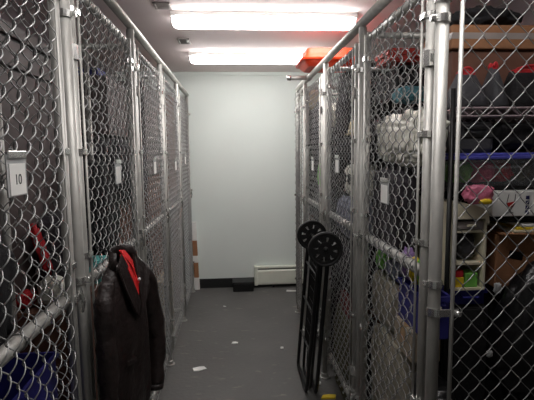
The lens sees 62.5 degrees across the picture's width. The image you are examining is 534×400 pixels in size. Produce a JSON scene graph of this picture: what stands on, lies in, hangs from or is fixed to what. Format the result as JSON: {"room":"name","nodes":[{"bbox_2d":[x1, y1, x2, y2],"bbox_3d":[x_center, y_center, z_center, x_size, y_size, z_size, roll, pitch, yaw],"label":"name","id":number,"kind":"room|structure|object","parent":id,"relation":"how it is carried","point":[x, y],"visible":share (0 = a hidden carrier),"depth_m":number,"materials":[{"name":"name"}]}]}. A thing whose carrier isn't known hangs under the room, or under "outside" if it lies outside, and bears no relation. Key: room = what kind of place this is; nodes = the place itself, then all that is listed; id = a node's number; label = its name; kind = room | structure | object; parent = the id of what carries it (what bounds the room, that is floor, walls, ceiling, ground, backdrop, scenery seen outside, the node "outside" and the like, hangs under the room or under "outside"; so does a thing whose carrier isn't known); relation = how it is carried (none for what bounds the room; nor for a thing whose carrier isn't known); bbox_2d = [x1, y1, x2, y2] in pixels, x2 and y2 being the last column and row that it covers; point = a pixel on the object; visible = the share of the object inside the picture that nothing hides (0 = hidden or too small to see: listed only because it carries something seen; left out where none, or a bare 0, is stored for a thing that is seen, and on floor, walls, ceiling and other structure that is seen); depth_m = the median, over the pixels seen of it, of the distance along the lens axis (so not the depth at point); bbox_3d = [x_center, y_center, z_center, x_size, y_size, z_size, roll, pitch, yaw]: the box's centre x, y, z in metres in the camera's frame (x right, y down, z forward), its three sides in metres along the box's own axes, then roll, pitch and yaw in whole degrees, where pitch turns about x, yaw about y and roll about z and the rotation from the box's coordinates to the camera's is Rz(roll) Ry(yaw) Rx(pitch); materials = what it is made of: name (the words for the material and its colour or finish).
{"room":"storage locker room","nodes":[
{"label":"storage locker room","id":0,"kind":"room"},
{"bbox_2d":[0,0,114,79],"bbox_3d":[-1.357,0.168,1.483,0.100,2.300,6.306,-1,6,-4],"label":"wall","id":1,"kind":"structure","parent":0,"point":[11,11],"depth_m":2.60,"materials":[{"name":"paint"}]},
{"bbox_2d":[116,75,339,287],"bbox_3d":[-0.167,-0.198,4.763,2.960,2.300,0.100,-1,6,-4],"label":"wall","id":2,"kind":"structure","parent":0,"point":[242,139],"depth_m":4.69,"materials":[{"name":"white paint"}]},
{"bbox_2d":[115,71,342,74],"bbox_3d":[-0.175,-1.318,4.586,2.760,0.035,0.012,-1,6,-4],"label":"trim","id":3,"kind":"structure","parent":2,"relation":"attached to","point":[163,73],"depth_m":4.57,"materials":[{"name":"white paint"}]},
{"bbox_2d":[200,277,302,287],"bbox_3d":[0.223,0.892,4.853,2.010,0.105,0.008,-1,6,-4],"label":"baseboard","id":4,"kind":"structure","parent":2,"relation":"attached to","point":[216,282],"depth_m":4.80,"materials":[{"name":"black rubber"}]},
{"bbox_2d":[254,264,302,286],"bbox_3d":[0.514,0.823,4.834,1.309,0.240,0.073,-1,6,-4],"label":"baseboard heater","id":5,"kind":"object","parent":2,"relation":"attached to","point":[263,274],"visible":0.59,"depth_m":4.77,"materials":[{"name":"beige metal"}]},
{"bbox_2d":[258,264,302,268],"bbox_3d":[0.515,0.719,4.826,1.305,0.023,0.064,-1,6,-4],"label":"hood","id":6,"kind":"object","parent":5,"relation":"attached to","point":[293,266],"depth_m":4.78,"materials":[{"name":"beige metal"}]},
{"bbox_2d":[150,285,343,399],"bbox_3d":[0.082,1.334,1.715,2.960,0.100,6.506,-1,6,-4],"label":"floor","id":7,"kind":"structure","parent":0,"point":[263,320],"depth_m":3.26,"materials":[{"name":"paint"}]},
{"bbox_2d":[0,18,59,342],"bbox_3d":[-1.070,0.339,1.733,0.462,1.900,0.718,-1,6,-4],"label":"tall cabinet","id":8,"kind":"object","parent":7,"relation":"on","point":[14,44],"visible":0.16,"depth_m":1.57,"materials":[{"name":"grey laminate"}]},
{"bbox_2d":[0,0,69,399],"bbox_3d":[-0.929,0.331,1.325,0.686,2.000,0.051,-1,6,-4],"label":"divider panel","id":9,"kind":"object","parent":7,"relation":"on","point":[6,237],"visible":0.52,"depth_m":1.30,"materials":[{"name":"metal"}]},
{"bbox_2d":[17,284,98,399],"bbox_3d":[-0.732,0.822,1.607,0.190,0.960,0.320,-1,6,-4],"label":"cardboard box","id":10,"kind":"object","parent":7,"relation":"on","point":[43,347],"visible":0.11,"depth_m":1.41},
{"bbox_2d":[38,275,64,306],"bbox_3d":[-0.711,0.301,1.462,0.088,0.100,0.100,-1,6,-4],"label":"plastic bag","id":11,"kind":"object","parent":10,"relation":"on","point":[56,290],"visible":0.48,"depth_m":1.43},
{"bbox_2d":[36,212,89,280],"bbox_3d":[-0.747,0.188,1.614,0.165,0.296,0.147,-1,6,-4],"label":"cloth bag","id":12,"kind":"object","parent":10,"relation":"on","point":[45,219],"visible":0.29,"depth_m":1.54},
{"bbox_2d":[28,223,52,274],"bbox_3d":[-0.778,0.168,1.514,0.076,0.186,0.032,-1,6,-4],"label":"scarf","id":13,"kind":"object","parent":12,"relation":"hanging from","point":[34,230],"visible":0.7,"depth_m":1.50,"materials":[{"name":"red fabric"}]},
{"bbox_2d":[46,38,127,243],"bbox_3d":[-0.990,0.244,2.145,0.686,2.000,0.051,-1,6,-4],"label":"divider panel","id":14,"kind":"object","parent":7,"relation":"on","point":[87,83],"visible":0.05,"depth_m":2.08,"materials":[{"name":"metal"}]},
{"bbox_2d":[119,199,132,244],"bbox_3d":[-1.065,0.596,2.617,0.530,1.200,0.620,-1,6,-4],"label":"cardboard box","id":15,"kind":"object","parent":7,"relation":"on","point":[129,210],"visible":0.16,"depth_m":2.48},
{"bbox_2d":[82,138,147,200],"bbox_3d":[-0.851,-0.175,2.504,0.269,0.347,0.672,-1,6,-4],"label":"bag","id":16,"kind":"object","parent":15,"relation":"on","point":[97,145],"visible":0.13,"depth_m":2.23,"materials":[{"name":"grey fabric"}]},
{"bbox_2d":[59,0,194,399],"bbox_3d":[-0.656,0.158,2.545,0.068,2.078,4.210,-1,6,-4],"label":"frame","id":17,"kind":"object","parent":7,"relation":"on","point":[66,14],"visible":0.66,"depth_m":1.33,"materials":[{"name":"metal"}]},
{"bbox_2d":[0,0,85,399],"bbox_3d":[-0.537,0.340,0.910,0.066,1.913,0.788,-1,6,-3],"label":"gate","id":18,"kind":"object","parent":17,"relation":"attached to","point":[15,343],"visible":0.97,"depth_m":1.09,"materials":[{"name":"metal"}]},
{"bbox_2d":[4,151,27,197],"bbox_3d":[-0.510,-0.054,0.899,0.007,0.093,0.082,-1,6,-4],"label":"card holder","id":19,"kind":"object","parent":18,"relation":"attached to","point":[15,161],"visible":1,"depth_m":0.89,"materials":[{"name":"grey plastic"}]},
{"bbox_2d":[70,0,143,399],"bbox_3d":[-0.599,0.251,1.744,0.066,1.913,0.788,-1,6,-3],"label":"gate","id":20,"kind":"object","parent":17,"relation":"attached to","point":[96,273],"visible":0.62,"depth_m":1.52,"materials":[{"name":"metal"}]},
{"bbox_2d":[93,244,165,399],"bbox_3d":[-0.470,0.502,1.519,0.128,0.718,0.380,1,6,12],"label":"leather jacket","id":21,"kind":"object","parent":20,"relation":"hanging from","point":[129,320],"visible":1,"depth_m":1.43,"materials":[{"name":"black leather"}]},
{"bbox_2d":[134,44,171,399],"bbox_3d":[-0.660,0.163,2.564,0.066,1.913,0.788,-1,6,-3],"label":"gate","id":22,"kind":"object","parent":17,"relation":"attached to","point":[163,215],"visible":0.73,"depth_m":2.53,"materials":[{"name":"metal"}]},
{"bbox_2d":[162,74,184,351],"bbox_3d":[-0.719,0.078,3.368,0.066,1.913,0.788,-1,6,-3],"label":"gate","id":23,"kind":"object","parent":17,"relation":"attached to","point":[177,203],"visible":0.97,"depth_m":3.31,"materials":[{"name":"metal"}]},
{"bbox_2d":[178,92,192,307],"bbox_3d":[-0.779,-0.008,4.171,0.066,1.913,0.788,-1,6,-3],"label":"gate","id":24,"kind":"object","parent":17,"relation":"attached to","point":[187,194],"visible":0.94,"depth_m":4.13,"materials":[{"name":"metal"}]},
{"bbox_2d":[106,74,166,352],"bbox_3d":[-1.049,0.158,2.949,0.686,2.000,0.051,-1,6,-4],"label":"divider panel","id":25,"kind":"object","parent":7,"relation":"on","point":[123,75],"visible":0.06,"depth_m":2.87,"materials":[{"name":"metal"}]},
{"bbox_2d":[142,174,162,277],"bbox_3d":[-1.113,0.464,3.385,0.550,1.300,0.660,-1,6,-4],"label":"cardboard box","id":26,"kind":"object","parent":7,"relation":"on","point":[150,239],"visible":0.03,"depth_m":3.28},
{"bbox_2d":[82,81,159,176],"bbox_3d":[-1.114,-0.507,3.282,0.530,0.648,0.620,-1,6,-4],"label":"cardboard box","id":27,"kind":"object","parent":26,"relation":"on","point":[143,87],"visible":0.09,"depth_m":3.15,"materials":[{"name":"grey cardboard"}]},
{"bbox_2d":[167,185,179,307],"bbox_3d":[-1.163,0.451,4.207,0.570,1.150,0.700,-1,6,-4],"label":"cardboard box","id":28,"kind":"object","parent":7,"relation":"on","point":[176,185],"visible":0.02,"depth_m":4.18,"materials":[{"name":"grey cardboard"}]},
{"bbox_2d":[155,90,176,188],"bbox_3d":[-1.159,-0.545,4.111,0.560,0.848,0.680,-1,6,-4],"label":"cardboard box","id":29,"kind":"object","parent":28,"relation":"on","point":[155,90],"visible":0.02,"depth_m":3.94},
{"bbox_2d":[192,221,199,289],"bbox_3d":[-0.768,0.599,4.720,0.075,0.737,0.057,-1,6,-4],"label":"carton","id":30,"kind":"object","parent":7,"relation":"on","point":[194,229],"visible":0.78,"depth_m":4.70,"materials":[{"name":"brown cardboard"}]},
{"bbox_2d":[232,278,253,291],"bbox_3d":[-0.255,0.911,4.724,0.230,0.106,0.166,-1,6,-4],"label":"box","id":31,"kind":"object","parent":7,"relation":"on","point":[239,284],"visible":1,"depth_m":4.65,"materials":[{"name":"black plastic"}]},
{"bbox_2d":[297,220,342,392],"bbox_3d":[0.265,0.649,2.578,0.172,1.067,0.776,-1,6,-4],"label":"cart","id":32,"kind":"object","parent":7,"relation":"on","point":[315,244],"visible":1,"depth_m":2.53,"materials":[{"name":"black metal"}]},
{"bbox_2d":[305,262,315,346],"bbox_3d":[0.272,0.650,2.632,0.024,0.548,0.472,-1,6,-4],"label":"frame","id":33,"kind":"object","parent":32,"relation":"on","point":[312,266],"depth_m":2.65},
{"bbox_2d":[317,270,344,353],"bbox_3d":[0.465,0.784,3.248,0.180,0.641,0.633,-1,6,-4],"label":"bag","id":34,"kind":"object","parent":7,"relation":"on","point":[338,282],"visible":0.09,"depth_m":2.94,"materials":[{"name":"grey fabric"}]},
{"bbox_2d":[314,189,344,269],"bbox_3d":[0.459,0.192,3.171,0.180,0.533,0.618,-1,6,-4],"label":"duffel bag","id":35,"kind":"object","parent":34,"relation":"on","point":[332,205],"visible":0.14,"depth_m":2.93,"materials":[{"name":"black fabric"}]},
{"bbox_2d":[312,102,335,182],"bbox_3d":[0.437,-0.427,3.345,0.178,0.642,0.180,-1,6,-4],"label":"cloth bundle","id":36,"kind":"object","parent":35,"relation":"on","point":[320,102],"visible":0.14,"depth_m":3.27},
{"bbox_2d":[331,129,350,189],"bbox_3d":[0.469,-0.275,2.951,0.179,0.411,0.234,-1,6,-4],"label":"cloth bundle","id":37,"kind":"object","parent":35,"relation":"on","point":[340,170],"visible":0.11,"depth_m":2.85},
{"bbox_2d":[333,303,351,399],"bbox_3d":[0.491,0.900,2.591,0.138,0.552,0.435,-1,6,-4],"label":"duffel bag","id":38,"kind":"object","parent":7,"relation":"on","point":[338,382],"visible":0.27,"depth_m":2.52,"materials":[{"name":"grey fabric"}]},
{"bbox_2d":[340,290,351,318],"bbox_3d":[0.484,0.581,2.473,0.100,0.103,0.190,-1,6,-4],"label":"box","id":39,"kind":"object","parent":38,"relation":"on","point":[342,293],"visible":0.26,"depth_m":2.44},
{"bbox_2d":[336,235,381,308],"bbox_3d":[0.497,0.378,2.418,0.140,0.299,0.637,-1,6,-4],"label":"cloth bundle","id":40,"kind":"object","parent":39,"relation":"on","point":[344,247],"visible":0.1,"depth_m":2.37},
{"bbox_2d":[336,195,372,245],"bbox_3d":[0.494,0.103,2.392,0.133,0.233,0.610,-1,6,-4],"label":"cloth bundle","id":41,"kind":"object","parent":40,"relation":"on","point":[343,197],"visible":0.15,"depth_m":2.39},
{"bbox_2d":[343,164,377,198],"bbox_3d":[0.491,-0.101,2.301,0.122,0.179,0.386,-1,6,-4],"label":"bag","id":42,"kind":"object","parent":41,"relation":"on","point":[372,168],"visible":0.3,"depth_m":2.29,"materials":[{"name":"white plastic"}]},
{"bbox_2d":[337,135,382,161],"bbox_3d":[0.496,-0.271,2.345,0.132,0.144,0.625,-1,6,-4],"label":"cloth bundle","id":43,"kind":"object","parent":42,"relation":"on","point":[375,157],"visible":0.27,"depth_m":2.30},
{"bbox_2d":[336,92,353,135],"bbox_3d":[0.476,-0.494,2.552,0.129,0.246,0.214,-1,6,-4],"label":"cloth bundle","id":44,"kind":"object","parent":43,"relation":"on","point":[347,94],"visible":0.34,"depth_m":2.47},
{"bbox_2d":[286,0,450,399],"bbox_3d":[0.313,0.163,2.596,0.199,2.036,2.771,-1,6,-4],"label":"frame","id":45,"kind":"object","parent":7,"relation":"on","point":[442,18],"visible":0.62,"depth_m":1.26,"materials":[{"name":"metal"}]},
{"bbox_2d":[295,88,302,310],"bbox_3d":[0.284,0.024,3.736,0.049,1.878,0.362,-1,6,-4],"label":"fence","id":46,"kind":"object","parent":45,"relation":"attached to","point":[299,94],"visible":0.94,"depth_m":3.74,"materials":[{"name":"metal"}]},
{"bbox_2d":[303,74,322,336],"bbox_3d":[0.339,0.052,3.144,0.067,1.758,0.664,-1,6,-5],"label":"gate","id":47,"kind":"object","parent":45,"relation":"attached to","point":[319,81],"visible":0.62,"depth_m":3.01,"materials":[{"name":"metal"}]},
{"bbox_2d":[295,48,354,72],"bbox_3d":[0.453,-0.973,3.071,0.478,0.122,0.370,-1,6,-4],"label":"sled","id":48,"kind":"object","parent":45,"relation":"on","point":[311,57],"visible":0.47,"depth_m":2.92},
{"bbox_2d":[322,43,358,399],"bbox_3d":[0.397,0.135,2.370,0.067,1.758,0.664,-1,6,-5],"label":"gate","id":49,"kind":"object","parent":45,"relation":"attached to","point":[349,389],"visible":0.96,"depth_m":2.23,"materials":[{"name":"metal"}]},
{"bbox_2d":[328,67,393,363],"bbox_3d":[0.864,0.127,2.800,0.958,1.894,0.026,-1,6,-4],"label":"divider panel","id":50,"kind":"object","parent":45,"relation":"attached to","point":[341,68],"visible":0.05,"depth_m":2.71,"materials":[{"name":"metal"}]},
{"bbox_2d":[356,0,435,399],"bbox_3d":[0.452,0.214,1.629,0.067,1.758,0.664,-1,6,-5],"label":"gate","id":51,"kind":"object","parent":45,"relation":"attached to","point":[427,57],"visible":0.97,"depth_m":1.47,"materials":[{"name":"metal"}]},
{"bbox_2d":[380,177,388,204],"bbox_3d":[0.418,-0.033,1.570,0.007,0.093,0.082,-1,6,-4],"label":"card holder","id":52,"kind":"object","parent":51,"relation":"attached to","point":[384,195],"visible":1,"depth_m":1.56,"materials":[{"name":"grey plastic"}]},
{"bbox_2d":[366,32,533,398],"bbox_3d":[0.921,0.209,2.031,0.958,1.894,0.026,-1,6,-4],"label":"divider panel","id":53,"kind":"object","parent":45,"relation":"attached to","point":[416,35],"visible":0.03,"depth_m":1.93,"materials":[{"name":"metal"}]},
{"bbox_2d":[366,318,374,399],"bbox_3d":[0.521,0.908,2.232,0.144,0.605,0.235,-1,6,-4],"label":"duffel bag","id":54,"kind":"object","parent":7,"relation":"on","point":[371,323],"visible":0.05,"depth_m":2.11,"materials":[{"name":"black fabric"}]},
{"bbox_2d":[368,308,381,323],"bbox_3d":[0.868,0.839,2.504,0.540,0.700,0.620,-1,6,-4],"label":"cardboard box","id":55,"kind":"object","parent":7,"relation":"on","point":[369,311],"visible":0.02,"depth_m":2.46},
{"bbox_2d":[371,191,471,251],"bbox_3d":[0.866,0.216,2.437,0.530,0.548,0.580,-1,6,-4],"label":"cardboard box","id":56,"kind":"object","parent":55,"relation":"on","point":[460,197],"visible":0.02,"depth_m":2.13,"materials":[{"name":"black cardboard"}]},
{"bbox_2d":[370,107,498,190],"bbox_3d":[0.858,-0.268,2.364,0.529,0.425,0.639,-1,6,-4],"label":"duffel bag","id":57,"kind":"object","parent":56,"relation":"on","point":[383,164],"visible":0.1,"depth_m":2.14,"materials":[{"name":"grey fabric"}]},
{"bbox_2d":[375,64,424,110],"bbox_3d":[0.858,-0.608,2.420,0.478,0.225,0.441,-1,6,-4],"label":"cloth bundle","id":58,"kind":"object","parent":57,"relation":"on","point":[401,70],"visible":0.22,"depth_m":2.28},
{"bbox_2d":[375,48,422,68],"bbox_3d":[0.775,-0.751,2.337,0.350,0.072,0.236,-1,6,-4],"label":"storage tote","id":59,"kind":"object","parent":58,"relation":"on","point":[404,53],"visible":0.36,"depth_m":2.24,"materials":[{"name":"red plastic"}]},
{"bbox_2d":[392,85,423,104],"bbox_3d":[0.673,-0.495,2.080,0.136,0.080,0.182,-1,6,-4],"label":"folded blanket","id":60,"kind":"object","parent":57,"relation":"on","point":[416,88],"visible":0.6,"depth_m":2.02,"materials":[{"name":"teal fabric"}]},
{"bbox_2d":[414,372,455,399],"bbox_3d":[0.554,0.932,1.485,0.102,0.729,0.194,-1,6,-4],"label":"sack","id":61,"kind":"object","parent":7,"relation":"on","point":[442,383],"visible":0.28,"depth_m":1.39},
{"bbox_2d":[438,303,487,399],"bbox_3d":[0.691,0.809,1.756,0.130,0.922,0.390,-1,6,-4],"label":"suitcase","id":62,"kind":"object","parent":7,"relation":"on","point":[471,311],"visible":0.18,"depth_m":1.53,"materials":[{"name":"black fabric"}]},
{"bbox_2d":[442,285,487,304],"bbox_3d":[0.686,0.319,1.691,0.126,0.060,0.370,-1,6,-4],"label":"storage tote","id":63,"kind":"object","parent":62,"relation":"on","point":[462,297],"visible":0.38,"depth_m":1.52,"materials":[{"name":"blue plastic"}]},
{"bbox_2d":[417,196,489,290],"bbox_3d":[0.673,0.145,1.625,0.120,0.297,0.306,-1,6,-4],"label":"drawer unit","id":64,"kind":"object","parent":63,"relation":"on","point":[465,222],"visible":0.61,"depth_m":1.50,"materials":[{"name":"beige plastic"}]},
{"bbox_2d":[456,233,473,256],"bbox_3d":[0.677,0.153,1.586,0.083,0.087,0.182,-1,6,-4],"label":"cloth bundle","id":65,"kind":"object","parent":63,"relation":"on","point":[464,248],"visible":0.4,"depth_m":1.50,"materials":[{"name":"grey fabric"}]},
{"bbox_2d":[400,88,533,379],"bbox_3d":[0.950,0.436,1.753,0.725,1.660,0.451,-1,6,-4],"label":"shelf unit","id":66,"kind":"object","parent":7,"relation":"on","point":[491,113],"visible":0.52,"depth_m":1.48,"materials":[{"name":"white metal"}]},
{"bbox_2d":[447,66,489,109],"bbox_3d":[0.679,-0.384,1.509,0.130,0.140,0.145,-1,6,-4],"label":"tote bag","id":67,"kind":"object","parent":66,"relation":"on","point":[470,89],"visible":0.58,"depth_m":1.46,"materials":[{"name":"grey fabric"}]},
{"bbox_2d":[445,152,533,159],"bbox_3d":[0.777,-0.122,1.668,0.345,0.114,0.416,-1,6,-4],"label":"storage tote","id":68,"kind":"object","parent":66,"relation":"on","point":[496,155],"visible":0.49,"depth_m":1.48,"materials":[{"name":"blue plastic"}]},
{"bbox_2d":[445,161,473,182],"bbox_3d":[0.671,-0.102,1.569,0.073,0.080,0.160,-1,6,-4],"label":"crumpled cloth","id":69,"kind":"object","parent":68,"relation":"in","point":[465,170],"visible":0.41,"depth_m":1.51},
{"bbox_2d":[445,122,494,152],"bbox_3d":[0.679,-0.228,1.647,0.147,0.102,0.388,-1,6,-4],"label":"suitcase","id":70,"kind":"object","parent":68,"relation":"on","point":[479,130],"visible":0.39,"depth_m":1.47,"materials":[{"name":"grey fabric"}]},
{"bbox_2d":[465,160,494,182],"bbox_3d":[0.748,-0.102,1.573,0.088,0.081,0.165,-1,6,-4],"label":"crumpled cloth","id":71,"kind":"object","parent":68,"relation":"in","point":[487,170],"visible":0.64,"depth_m":1.51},
{"bbox_2d":[488,160,513,181],"bbox_3d":[0.823,-0.105,1.579,0.056,0.081,0.163,-1,6,-4],"label":"crumpled cloth","id":72,"kind":"object","parent":68,"relation":"in","point":[506,170],"visible":0.51,"depth_m":1.52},
{"bbox_2d":[490,122,533,151],"bbox_3d":[0.851,-0.234,1.657,0.170,0.104,0.344,-1,6,-4],"label":"duffel bag","id":73,"kind":"object","parent":68,"relation":"on","point":[501,130],"visible":0.45,"depth_m":1.50,"materials":[{"name":"black fabric"}]},
{"bbox_2d":[506,160,530,181],"bbox_3d":[0.887,-0.105,1.585,0.057,0.079,0.163,-1,6,-4],"label":"crumpled cloth","id":74,"kind":"object","parent":68,"relation":"in","point":[515,169],"visible":0.5,"depth_m":1.53,"materials":[{"name":"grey fabric"}]},
{"bbox_2d":[447,50,533,91],"bbox_3d":[0.868,-0.453,1.748,0.400,0.222,0.235,-1,6,-4],"label":"cardboard box","id":75,"kind":"object","parent":66,"relation":"on","point":[515,60],"visible":0.37,"depth_m":1.62,"materials":[{"name":"cardboard"}]},
{"bbox_2d":[423,25,533,51],"bbox_3d":[0.872,-0.607,1.722,0.432,0.085,0.247,-1,6,-4],"label":"cardboard box","id":76,"kind":"object","parent":75,"relation":"on","point":[494,34],"visible":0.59,"depth_m":1.60,"materials":[{"name":"cardboard"}]},
{"bbox_2d":[449,5,522,26],"bbox_3d":[0.831,-0.703,1.715,0.280,0.099,0.213,-1,6,-4],"label":"crumpled cloth","id":77,"kind":"object","parent":76,"relation":"on","point":[483,18],"visible":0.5,"depth_m":1.64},
{"bbox_2d":[482,61,508,106],"bbox_3d":[0.777,-0.395,1.518,0.060,0.158,0.140,-1,6,-4],"label":"tote bag","id":78,"kind":"object","parent":66,"relation":"on","point":[492,89],"visible":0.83,"depth_m":1.48,"materials":[{"name":"grey fabric"}]},
{"bbox_2d":[504,64,533,106],"bbox_3d":[0.909,-0.393,1.530,0.191,0.148,0.154,-1,6,-4],"label":"tote bag","id":79,"kind":"object","parent":66,"relation":"on","point":[525,76],"visible":0.7,"depth_m":1.49,"materials":[{"name":"black fabric"}]},
{"bbox_2d":[425,0,533,399],"bbox_3d":[0.959,0.300,1.285,1.008,2.030,0.066,-1,6,-4],"label":"gate","id":80,"kind":"object","parent":7,"relation":"on","point":[451,312],"visible":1,"depth_m":1.21,"materials":[{"name":"metal"}]},
{"bbox_2d":[482,283,514,399],"bbox_3d":[0.987,0.769,1.809,0.400,0.985,0.360,-1,6,-4],"label":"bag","id":81,"kind":"object","parent":7,"relation":"on","point":[490,384],"visible":0.09,"depth_m":1.60,"materials":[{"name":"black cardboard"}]},
{"bbox_2d":[485,225,533,286],"bbox_3d":[0.931,0.191,1.657,0.312,0.194,0.330,-1,6,-4],"label":"cardboard box","id":82,"kind":"object","parent":81,"relation":"on","point":[495,260],"visible":0.41,"depth_m":1.52,"materials":[{"name":"brown cardboard"}]},
{"bbox_2d":[487,221,533,232],"bbox_3d":[0.922,0.091,1.621,0.200,0.009,0.260,-1,6,-4],"label":"magazine","id":83,"kind":"object","parent":82,"relation":"on","point":[491,224],"visible":0.35,"depth_m":1.53,"materials":[{"name":"beige paper"}]},
{"bbox_2d":[491,221,533,229],"bbox_3d":[0.948,0.082,1.619,0.200,0.009,0.260,-1,6,0],"label":"magazine","id":84,"kind":"object","parent":83,"relation":"on","point":[500,223],"visible":0.28,"depth_m":1.51,"materials":[{"name":"yellow paper"}]},
{"bbox_2d":[503,221,533,226],"bbox_3d":[0.947,0.071,1.627,0.210,0.009,0.268,-1,6,-4],"label":"magazine","id":85,"kind":"object","parent":84,"relation":"on","point":[523,223],"visible":0.13,"depth_m":1.52,"materials":[{"name":"white paper"}]},
{"bbox_2d":[489,216,533,221],"bbox_3d":[0.888,0.051,1.649,0.291,0.026,0.265,-1,6,-4],"label":"cushion","id":86,"kind":"object","parent":85,"relation":"on","point":[504,218],"visible":0.19,"depth_m":1.52,"materials":[{"name":"black fabric"}]},
{"bbox_2d":[473,190,533,216],"bbox_3d":[0.870,0.006,1.536,0.244,0.085,0.123,-1,6,-4],"label":"printed box","id":87,"kind":"object","parent":86,"relation":"on","point":[497,209],"visible":0.7,"depth_m":1.48,"materials":[{"name":"cardboard"}]},
{"bbox_3d":[0.803,0.532,3.253,0.450,1.150,0.580,-1,6,-4],"label":"cardboard box","id":88,"kind":"object","parent":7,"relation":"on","visible":0},
{"bbox_2d":[338,63,394,195],"bbox_3d":[0.792,-0.477,3.144,0.450,0.876,0.540,-1,6,-4],"label":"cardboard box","id":89,"kind":"object","parent":88,"relation":"on","point":[373,72],"visible":0.05,"depth_m":2.86,"materials":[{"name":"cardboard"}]},
{"bbox_3d":[-0.760,0.755,2.041,0.180,1.000,0.240,-1,6,-4],"label":"cardboard box","id":90,"kind":"object","parent":7,"relation":"on","visible":0},
{"bbox_2d":[83,159,119,256],"bbox_3d":[-0.764,0.032,1.953,0.183,0.431,0.256,-1,6,-4],"label":"cloth bundle","id":91,"kind":"object","parent":90,"relation":"on","point":[91,186],"visible":0.38,"depth_m":1.86,"materials":[{"name":"fabric"}]},
{"bbox_3d":[0.530,1.146,1.936,0.106,0.218,0.272,-1,6,-4],"label":"cloth bag","id":92,"kind":"object","parent":7,"relation":"on","visible":0},
{"bbox_2d":[371,323,416,399],"bbox_3d":[0.529,0.791,1.805,0.102,0.505,0.447,-1,6,-4],"label":"bag","id":93,"kind":"object","parent":92,"relation":"on","point":[389,337],"visible":0.44,"depth_m":1.76,"materials":[{"name":"plastic"}]},
{"bbox_2d":[372,270,398,331],"bbox_3d":[0.520,0.417,1.841,0.100,0.209,0.313,-1,6,-4],"label":"bag","id":94,"kind":"object","parent":93,"relation":"on","point":[387,286],"visible":0.41,"depth_m":1.78,"materials":[{"name":"plastic"}]},
{"bbox_2d":[375,249,391,269],"bbox_3d":[0.519,0.254,1.902,0.096,0.097,0.115,-1,6,-4],"label":"cloth bag","id":95,"kind":"object","parent":94,"relation":"on","point":[381,260],"visible":0.25,"depth_m":1.87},
{"bbox_2d":[372,167,418,251],"bbox_3d":[0.516,0.039,1.788,0.099,0.337,0.331,-1,6,-4],"label":"sack","id":96,"kind":"object","parent":95,"relation":"on","point":[413,185],"visible":0.48,"depth_m":1.65,"materials":[{"name":"grey fabric"}]},
{"bbox_2d":[376,107,449,167],"bbox_3d":[0.522,-0.228,1.640,0.104,0.208,0.564,-1,6,-4],"label":"wrapped bundle","id":97,"kind":"object","parent":96,"relation":"on","point":[410,143],"visible":0.43,"depth_m":1.58,"materials":[{"name":"white plastic"}]},
{"bbox_2d":[394,316,440,362],"bbox_3d":[0.539,0.498,1.591,0.104,0.106,0.170,-1,6,-4],"label":"cardboard box","id":98,"kind":"object","parent":93,"relation":"on","point":[406,346],"visible":0.38,"depth_m":1.56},
{"bbox_2d":[396,277,449,339],"bbox_3d":[0.543,0.374,1.540,0.098,0.148,0.260,-1,6,-4],"label":"storage tote","id":99,"kind":"object","parent":98,"relation":"on","point":[445,297],"visible":0.31,"depth_m":1.51,"materials":[{"name":"blue plastic"}]},
{"bbox_3d":[0.872,0.987,1.489,0.471,0.601,0.162,-1,6,-4],"label":"sack","id":100,"kind":"object","parent":7,"relation":"on","visible":0},
{"bbox_2d":[486,260,533,399],"bbox_3d":[0.919,0.431,1.432,0.393,0.522,0.159,-1,6,-4],"label":"sack","id":101,"kind":"object","parent":100,"relation":"on","point":[516,284],"visible":0.8,"depth_m":1.39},
{"bbox_3d":[-0.909,1.049,1.194,0.620,0.600,0.320,-1,6,-4],"label":"trunk","id":102,"kind":"object","parent":7,"relation":"on","visible":0},
{"bbox_2d":[0,351,58,399],"bbox_3d":[-0.874,0.609,1.180,0.521,0.273,0.296,-1,6,-4],"label":"storage tote","id":103,"kind":"object","parent":102,"relation":"on","point":[18,372],"visible":0.65,"depth_m":1.31,"materials":[{"name":"blue plastic"}]},
{"bbox_2d":[0,239,16,345],"bbox_3d":[-0.900,0.268,1.148,0.426,0.409,0.224,-1,6,-4],"label":"cloth bundle","id":104,"kind":"object","parent":103,"relation":"on","point":[9,271],"visible":0.74,"depth_m":1.20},
{"bbox_2d":[11,0,508,71],"bbox_3d":[0.056,-1.052,1.458,2.960,0.100,6.506,-1,6,-4],"label":"ceiling","id":105,"kind":"structure","parent":0,"point":[154,24],"depth_m":3.06,"materials":[{"name":"paint"}]},
{"bbox_2d":[188,52,303,63],"bbox_3d":[-0.080,-1.207,3.758,1.156,0.080,0.132,-1,6,-4],"label":"fluorescent light","id":106,"kind":"object","parent":105,"relation":"attached to","point":[194,57],"visible":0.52,"depth_m":3.69,"materials":[{"name":"white plastic"}]},
{"bbox_2d":[170,10,357,29],"bbox_3d":[-0.015,-1.094,2.696,1.128,0.080,0.132,-1,6,-4],"label":"fluorescent light","id":107,"kind":"object","parent":105,"relation":"attached to","point":[243,20],"visible":0.88,"depth_m":2.64,"materials":[{"name":"white plastic"}]},
{"bbox_2d":[461,184,493,203],"bbox_3d":[0.690,-0.018,1.435,0.102,0.066,0.046,-1,6,-4],"label":"plastic bag","id":108,"kind":"object","parent":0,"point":[486,195],"visible":0.97,"depth_m":1.42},
{"bbox_2d":[495,0,533,177],"bbox_3d":[1.495,0.115,1.689,0.100,2.300,6.306,-1,6,-4],"label":"wall","id":109,"kind":"structure","parent":0,"point":[519,6],"depth_m":2.36,"materials":[{"name":"paint"}]},
{"bbox_3d":[-1.162,-0.176,2.516,0.308,0.349,0.590,-1,6,-4],"label":"cloth bundle","id":110,"kind":"object","parent":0,"visible":0},
{"bbox_2d":[78,75,127,138],"bbox_3d":[-1.073,-0.509,2.508,0.480,0.300,0.560,-1,6,-4],"label":"crate","id":111,"kind":"object","parent":110,"relation":"on","point":[95,76],"visible":0.17,"depth_m":2.26,"materials":[{"name":"grey plastic"}]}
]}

